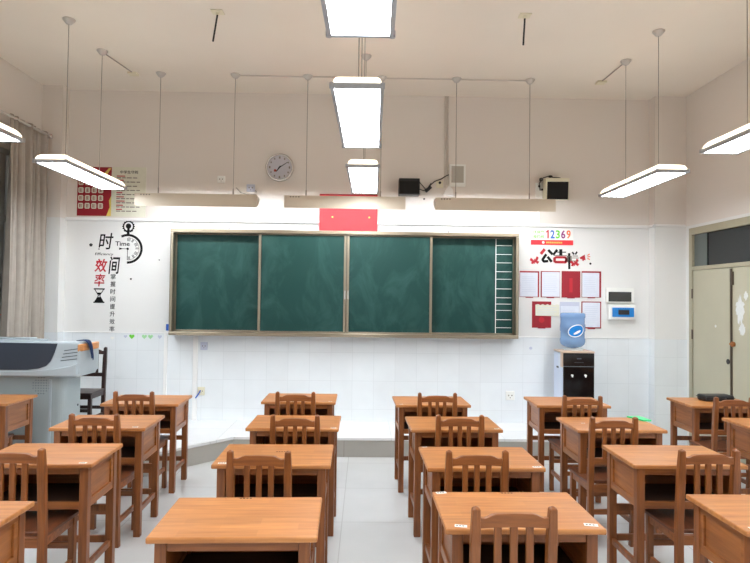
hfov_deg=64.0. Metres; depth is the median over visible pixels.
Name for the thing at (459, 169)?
grille
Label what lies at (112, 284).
decal
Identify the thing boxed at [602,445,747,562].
school desk
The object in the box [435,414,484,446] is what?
chair
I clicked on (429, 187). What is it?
cable
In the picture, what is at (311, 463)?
school desk
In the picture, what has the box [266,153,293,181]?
wall clock
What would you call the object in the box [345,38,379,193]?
pendant lamp
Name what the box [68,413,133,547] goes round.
chair
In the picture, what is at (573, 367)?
water dispenser
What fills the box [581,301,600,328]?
notice
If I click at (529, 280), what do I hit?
notice
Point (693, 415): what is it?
school desk
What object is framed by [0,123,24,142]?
pendant lamp
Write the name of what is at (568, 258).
decal
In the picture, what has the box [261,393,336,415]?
school desk
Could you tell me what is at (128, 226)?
decal
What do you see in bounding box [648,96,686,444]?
pillar
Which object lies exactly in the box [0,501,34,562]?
school desk
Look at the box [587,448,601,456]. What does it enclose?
shelf
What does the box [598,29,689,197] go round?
pendant lamp
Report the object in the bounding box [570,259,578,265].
decal
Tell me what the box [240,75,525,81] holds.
trim
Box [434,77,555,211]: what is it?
lamp
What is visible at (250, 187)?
wall socket
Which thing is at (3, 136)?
diffuser
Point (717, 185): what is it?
wall
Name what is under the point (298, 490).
shelf
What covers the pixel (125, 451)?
shelf
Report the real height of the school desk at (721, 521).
0.761 m
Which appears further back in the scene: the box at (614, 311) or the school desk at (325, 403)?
the box at (614, 311)
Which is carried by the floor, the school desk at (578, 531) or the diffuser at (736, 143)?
the school desk at (578, 531)
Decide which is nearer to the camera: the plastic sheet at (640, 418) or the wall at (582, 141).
the plastic sheet at (640, 418)
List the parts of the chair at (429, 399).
leg, crest rail, leg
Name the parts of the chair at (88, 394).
leg, seat, seat frame, rail, leg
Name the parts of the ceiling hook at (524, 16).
rod, plate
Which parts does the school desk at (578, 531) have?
leg, panel, leg, panel, rail, panel, leg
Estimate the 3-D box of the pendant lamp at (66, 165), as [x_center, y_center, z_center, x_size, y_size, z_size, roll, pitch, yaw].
[-2.744,-1.657,5.714,0.296,1.341,1.292,1,-1,-1]
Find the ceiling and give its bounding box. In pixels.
[0,0,749,99]
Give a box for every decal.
[93,288,104,302]
[94,233,119,328]
[115,221,142,263]
[530,257,538,263]
[540,248,577,268]
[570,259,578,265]
[580,254,589,260]
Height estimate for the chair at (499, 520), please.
0.895 m
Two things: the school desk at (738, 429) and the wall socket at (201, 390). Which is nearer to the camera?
the school desk at (738, 429)
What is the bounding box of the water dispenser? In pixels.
[554,348,594,397]
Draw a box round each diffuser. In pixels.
[0,133,17,140]
[40,163,122,188]
[334,89,379,146]
[349,168,376,192]
[604,173,683,196]
[705,134,749,152]
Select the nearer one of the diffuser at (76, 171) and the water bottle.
the diffuser at (76, 171)
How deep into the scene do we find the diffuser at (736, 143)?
4.26 m
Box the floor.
[24,457,745,562]
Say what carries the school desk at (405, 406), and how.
on the floor
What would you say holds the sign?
attached to the wall at (582, 141)
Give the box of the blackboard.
[168,228,518,338]
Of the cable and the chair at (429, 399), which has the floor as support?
the chair at (429, 399)
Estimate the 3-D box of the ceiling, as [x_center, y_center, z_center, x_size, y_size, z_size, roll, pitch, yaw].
[-0.010,-2.479,2.414,8.225,0.200,10.300,1,-1,-1]
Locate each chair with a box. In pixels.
[0,448,78,562]
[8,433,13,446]
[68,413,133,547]
[80,347,107,414]
[113,391,168,494]
[226,450,291,496]
[270,414,319,546]
[275,391,315,415]
[417,392,456,471]
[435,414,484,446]
[444,450,508,491]
[469,506,557,562]
[548,395,602,502]
[569,416,637,546]
[645,449,739,562]
[689,397,749,494]
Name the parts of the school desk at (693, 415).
leg, panel, leg, rail, panel, rail, panel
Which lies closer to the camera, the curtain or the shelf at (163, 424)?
the shelf at (163, 424)
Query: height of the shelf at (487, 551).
0.015 m
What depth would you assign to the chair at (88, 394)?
6.58 m
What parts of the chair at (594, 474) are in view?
leg, seat, seat frame, leg, rail, crest rail, leg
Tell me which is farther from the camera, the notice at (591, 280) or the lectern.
the notice at (591, 280)
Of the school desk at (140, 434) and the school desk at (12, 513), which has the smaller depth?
the school desk at (12, 513)
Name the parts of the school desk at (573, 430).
leg, panel, leg, panel, rail, panel, leg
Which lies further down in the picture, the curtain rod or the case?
the case
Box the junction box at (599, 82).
[595,64,621,84]
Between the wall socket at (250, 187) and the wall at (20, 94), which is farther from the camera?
the wall socket at (250, 187)
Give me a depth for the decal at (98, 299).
7.14 m
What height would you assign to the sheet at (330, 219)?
0.453 m
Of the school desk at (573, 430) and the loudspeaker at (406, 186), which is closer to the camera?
the school desk at (573, 430)
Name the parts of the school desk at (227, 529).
leg, panel, rail, panel, leg, panel, leg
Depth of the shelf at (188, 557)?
2.65 m
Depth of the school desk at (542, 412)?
5.45 m
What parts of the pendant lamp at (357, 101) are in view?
lamp frame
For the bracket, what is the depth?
7.21 m
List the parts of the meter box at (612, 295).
meter glass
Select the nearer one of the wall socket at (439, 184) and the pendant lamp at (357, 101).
the pendant lamp at (357, 101)
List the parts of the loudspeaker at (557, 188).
wall plate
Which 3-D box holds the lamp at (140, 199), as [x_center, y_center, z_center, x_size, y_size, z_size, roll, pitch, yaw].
[-1.942,-1.554,6.622,1.326,1.480,0.166,1,-1,-1]
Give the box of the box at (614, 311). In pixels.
[607,304,634,319]
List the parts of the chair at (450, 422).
leg, crest rail, leg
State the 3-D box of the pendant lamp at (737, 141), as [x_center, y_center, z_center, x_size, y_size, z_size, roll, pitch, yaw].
[2.588,-1.638,3.862,0.296,1.341,1.292,1,-1,-1]
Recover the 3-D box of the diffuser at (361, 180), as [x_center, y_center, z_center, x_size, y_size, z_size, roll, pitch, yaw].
[-0.105,-0.961,5.741,0.244,0.008,1.240,1,-1,0]
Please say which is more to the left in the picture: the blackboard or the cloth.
the cloth
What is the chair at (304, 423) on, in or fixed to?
on the floor
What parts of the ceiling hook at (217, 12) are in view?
rod, plate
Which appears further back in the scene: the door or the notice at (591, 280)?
the notice at (591, 280)
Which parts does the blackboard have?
chalk panel, chalk panel, chalk panel, chalk panel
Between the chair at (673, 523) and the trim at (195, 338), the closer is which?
the chair at (673, 523)
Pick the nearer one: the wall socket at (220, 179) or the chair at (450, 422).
the chair at (450, 422)
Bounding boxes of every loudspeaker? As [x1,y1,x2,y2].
[398,178,419,196]
[535,175,568,200]
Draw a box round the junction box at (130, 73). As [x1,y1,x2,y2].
[106,54,138,75]
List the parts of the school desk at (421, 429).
leg, panel, leg, panel, rail, panel, leg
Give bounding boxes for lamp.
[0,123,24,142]
[32,17,126,189]
[134,71,259,206]
[284,74,405,209]
[321,0,396,38]
[329,38,384,148]
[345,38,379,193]
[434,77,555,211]
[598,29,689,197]
[699,0,749,154]
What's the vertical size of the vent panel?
0.267 m
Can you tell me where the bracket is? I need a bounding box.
[444,186,452,195]
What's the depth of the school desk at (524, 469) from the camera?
3.52 m
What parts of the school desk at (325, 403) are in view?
leg, rail, panel, leg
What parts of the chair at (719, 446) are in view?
seat, leg, seat frame, rail, crest rail, leg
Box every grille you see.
[400,181,418,193]
[451,166,463,182]
[547,182,568,198]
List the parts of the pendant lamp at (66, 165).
lamp frame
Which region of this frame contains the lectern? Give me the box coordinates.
[0,337,98,444]
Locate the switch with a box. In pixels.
[164,323,168,333]
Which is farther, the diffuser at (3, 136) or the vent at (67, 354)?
the vent at (67, 354)
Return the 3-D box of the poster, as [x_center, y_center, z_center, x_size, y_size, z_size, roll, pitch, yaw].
[-3.150,-1.074,7.173,0.816,0.594,0.009,1,-1,-1]
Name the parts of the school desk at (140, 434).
leg, panel, rail, panel, rail, leg, panel, leg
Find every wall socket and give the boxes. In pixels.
[195,387,204,397]
[200,342,207,349]
[217,176,224,182]
[247,184,254,191]
[436,181,442,187]
[506,391,514,399]
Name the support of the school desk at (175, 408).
on the floor
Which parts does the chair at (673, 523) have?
leg, seat, seat frame, leg, rail, crest rail, leg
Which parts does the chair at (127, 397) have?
leg, crest rail, leg, seat, leg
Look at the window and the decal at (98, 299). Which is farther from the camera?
the decal at (98, 299)
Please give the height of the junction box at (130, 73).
0.022 m
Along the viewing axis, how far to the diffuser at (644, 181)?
5.72 m
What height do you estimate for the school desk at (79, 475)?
0.761 m
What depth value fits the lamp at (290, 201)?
6.55 m
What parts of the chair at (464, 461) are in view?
leg, crest rail, leg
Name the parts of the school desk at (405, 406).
leg, panel, leg, panel, rail, leg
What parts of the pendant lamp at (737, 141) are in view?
lamp frame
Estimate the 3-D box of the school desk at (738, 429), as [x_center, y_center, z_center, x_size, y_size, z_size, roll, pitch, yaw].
[3.101,1.468,4.567,0.655,0.760,0.468,1,-1,-1]
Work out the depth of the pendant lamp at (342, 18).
2.38 m
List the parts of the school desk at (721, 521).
leg, panel, leg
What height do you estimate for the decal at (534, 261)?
0.098 m
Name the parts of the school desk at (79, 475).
panel, leg, rail, panel, rail, leg, panel, leg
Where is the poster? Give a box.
[76,167,146,216]
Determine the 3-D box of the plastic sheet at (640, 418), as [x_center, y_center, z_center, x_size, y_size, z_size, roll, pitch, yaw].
[2.062,1.071,4.686,0.104,0.012,0.167,1,-1,-8]
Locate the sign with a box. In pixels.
[531,228,572,244]
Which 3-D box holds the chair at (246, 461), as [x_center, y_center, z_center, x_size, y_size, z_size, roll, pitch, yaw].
[-0.601,1.320,3.266,0.350,0.895,0.408,1,-1,0]
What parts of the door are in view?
transom pane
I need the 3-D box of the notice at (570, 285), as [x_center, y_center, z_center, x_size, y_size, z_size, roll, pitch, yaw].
[2.364,0.039,7.238,0.228,0.328,0.008,1,-1,-1]
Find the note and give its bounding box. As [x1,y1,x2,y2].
[535,304,558,315]
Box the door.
[689,216,749,463]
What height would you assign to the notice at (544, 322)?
0.325 m
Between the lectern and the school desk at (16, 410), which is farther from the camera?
the lectern
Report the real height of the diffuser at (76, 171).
0.008 m
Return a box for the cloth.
[76,339,93,359]
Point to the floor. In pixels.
(372, 523)
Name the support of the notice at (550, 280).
attached to the wall at (582, 141)
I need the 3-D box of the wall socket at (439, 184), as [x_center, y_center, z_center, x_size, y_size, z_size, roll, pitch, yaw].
[0.779,-1.171,7.233,0.083,0.085,0.026,1,-1,-1]
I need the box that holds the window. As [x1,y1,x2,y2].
[0,147,9,317]
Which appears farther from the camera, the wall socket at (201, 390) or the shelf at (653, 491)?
the wall socket at (201, 390)
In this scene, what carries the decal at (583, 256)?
attached to the wall at (582, 141)
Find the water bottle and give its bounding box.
[560,312,584,347]
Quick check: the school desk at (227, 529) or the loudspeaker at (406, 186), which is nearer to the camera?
the school desk at (227, 529)
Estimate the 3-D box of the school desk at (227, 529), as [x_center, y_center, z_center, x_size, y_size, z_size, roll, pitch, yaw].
[-0.566,1.369,2.527,0.655,0.760,0.468,1,-1,-3]
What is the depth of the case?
5.56 m
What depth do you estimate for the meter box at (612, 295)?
7.20 m
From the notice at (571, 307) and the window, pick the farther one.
the notice at (571, 307)
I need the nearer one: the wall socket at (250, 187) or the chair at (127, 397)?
the chair at (127, 397)
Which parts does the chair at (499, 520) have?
leg, crest rail, leg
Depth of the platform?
6.36 m
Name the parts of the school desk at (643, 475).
leg, panel, leg, rail, panel, rail, panel, leg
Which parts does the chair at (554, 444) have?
leg, seat, seat frame, leg, crest rail, leg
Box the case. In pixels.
[696,393,734,401]
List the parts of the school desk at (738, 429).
leg, panel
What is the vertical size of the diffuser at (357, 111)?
0.008 m
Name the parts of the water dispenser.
bottle seat, champagne trim, door, control panel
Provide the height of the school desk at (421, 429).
0.761 m
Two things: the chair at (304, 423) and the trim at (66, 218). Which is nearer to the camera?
the chair at (304, 423)
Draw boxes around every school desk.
[0,394,37,449]
[0,443,122,562]
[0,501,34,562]
[48,415,164,536]
[100,395,191,492]
[145,497,321,562]
[211,444,333,562]
[245,415,340,535]
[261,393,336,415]
[392,396,470,492]
[405,416,502,536]
[418,447,545,562]
[432,492,606,562]
[524,396,610,491]
[556,417,667,532]
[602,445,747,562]
[666,397,747,463]
[686,494,749,562]
[722,418,749,493]
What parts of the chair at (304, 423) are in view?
leg, crest rail, leg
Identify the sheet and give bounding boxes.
[319,194,377,230]
[627,416,650,420]
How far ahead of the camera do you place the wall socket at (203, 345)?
7.12 m
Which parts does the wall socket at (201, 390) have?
plate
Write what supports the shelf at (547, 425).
attached to the school desk at (542, 412)
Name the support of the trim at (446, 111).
attached to the wall at (582, 141)
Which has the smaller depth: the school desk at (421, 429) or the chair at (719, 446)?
the school desk at (421, 429)
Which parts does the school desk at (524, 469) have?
leg, panel, leg, panel, rail, leg, panel, leg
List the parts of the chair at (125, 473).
leg, leg, crest rail, leg, seat, seat frame, leg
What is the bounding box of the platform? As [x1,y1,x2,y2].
[143,420,559,476]
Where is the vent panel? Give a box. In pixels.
[449,164,465,186]
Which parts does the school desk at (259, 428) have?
leg, panel, rail, panel, leg, leg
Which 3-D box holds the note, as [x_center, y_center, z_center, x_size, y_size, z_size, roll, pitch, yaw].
[2.074,0.345,7.221,0.289,0.144,0.002,1,-1,-1]
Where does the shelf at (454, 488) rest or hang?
attached to the school desk at (524, 469)
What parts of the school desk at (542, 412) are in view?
leg, panel, leg, rail, panel, rail, leg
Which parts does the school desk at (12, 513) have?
panel, leg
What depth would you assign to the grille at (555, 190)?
7.07 m
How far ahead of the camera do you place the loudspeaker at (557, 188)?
7.07 m
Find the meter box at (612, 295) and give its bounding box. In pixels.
[605,288,633,302]
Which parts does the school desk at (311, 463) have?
leg, leg, rail, panel, leg, leg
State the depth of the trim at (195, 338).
7.11 m
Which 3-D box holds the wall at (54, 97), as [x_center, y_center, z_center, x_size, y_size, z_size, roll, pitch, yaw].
[-3.802,-0.240,7.064,0.255,4.130,0.162,1,-1,-1]
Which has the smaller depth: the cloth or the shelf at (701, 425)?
the shelf at (701, 425)
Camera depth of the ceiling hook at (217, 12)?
5.16 m
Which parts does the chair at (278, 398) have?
leg, crest rail, leg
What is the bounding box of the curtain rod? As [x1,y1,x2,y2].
[0,109,52,138]
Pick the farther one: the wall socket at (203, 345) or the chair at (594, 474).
the wall socket at (203, 345)
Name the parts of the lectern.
desktop lid, panel, wooden armrest, panel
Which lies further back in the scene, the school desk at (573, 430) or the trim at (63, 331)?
the trim at (63, 331)
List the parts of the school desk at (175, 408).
leg, rail, panel, rail, leg, panel, leg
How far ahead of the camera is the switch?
7.11 m
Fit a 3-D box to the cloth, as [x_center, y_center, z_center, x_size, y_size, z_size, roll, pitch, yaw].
[-2.815,0.668,5.827,0.119,0.206,0.144,1,-1,-1]
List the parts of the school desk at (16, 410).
leg, panel, leg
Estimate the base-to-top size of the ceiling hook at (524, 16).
0.260 m
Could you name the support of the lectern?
on the platform
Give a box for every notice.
[519,271,538,297]
[532,301,550,328]
[541,271,559,297]
[560,302,579,312]
[561,271,579,297]
[581,271,600,297]
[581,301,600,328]
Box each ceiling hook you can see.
[210,9,224,41]
[518,13,531,44]
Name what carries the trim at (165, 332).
attached to the wall at (582, 141)
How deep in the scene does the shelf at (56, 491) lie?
3.49 m
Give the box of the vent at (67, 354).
[61,348,77,360]
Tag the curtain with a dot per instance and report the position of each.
(24, 260)
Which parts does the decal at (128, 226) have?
crown knob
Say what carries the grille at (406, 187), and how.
attached to the loudspeaker at (406, 186)
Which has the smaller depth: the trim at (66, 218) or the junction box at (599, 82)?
the junction box at (599, 82)
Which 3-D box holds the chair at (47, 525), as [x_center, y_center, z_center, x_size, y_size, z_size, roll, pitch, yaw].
[-1.868,1.304,3.255,0.350,0.895,0.408,1,-1,-1]
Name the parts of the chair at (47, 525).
crest rail, rail, leg, seat frame, seat, leg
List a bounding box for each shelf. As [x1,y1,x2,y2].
[3,483,79,500]
[121,447,134,456]
[160,421,169,427]
[182,552,297,562]
[235,484,316,496]
[440,486,518,491]
[463,545,572,562]
[544,422,559,428]
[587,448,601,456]
[645,483,714,500]
[699,423,723,428]
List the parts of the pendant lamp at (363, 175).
lamp frame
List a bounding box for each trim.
[63,331,648,338]
[65,217,685,228]
[163,331,167,394]
[192,335,197,419]
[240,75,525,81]
[444,96,448,187]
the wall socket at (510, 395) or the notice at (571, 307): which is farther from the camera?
the notice at (571, 307)
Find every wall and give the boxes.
[0,57,42,150]
[41,85,69,340]
[64,90,648,422]
[686,57,749,444]
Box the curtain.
[0,113,47,338]
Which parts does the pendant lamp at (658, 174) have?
lamp frame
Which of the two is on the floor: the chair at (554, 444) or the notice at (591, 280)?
the chair at (554, 444)
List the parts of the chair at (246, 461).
leg, crest rail, leg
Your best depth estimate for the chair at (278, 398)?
4.99 m
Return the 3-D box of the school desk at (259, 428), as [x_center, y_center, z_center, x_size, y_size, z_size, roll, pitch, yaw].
[-0.592,1.417,4.441,0.655,0.761,0.468,1,-1,-1]
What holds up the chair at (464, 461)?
on the floor
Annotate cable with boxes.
[420,174,448,192]

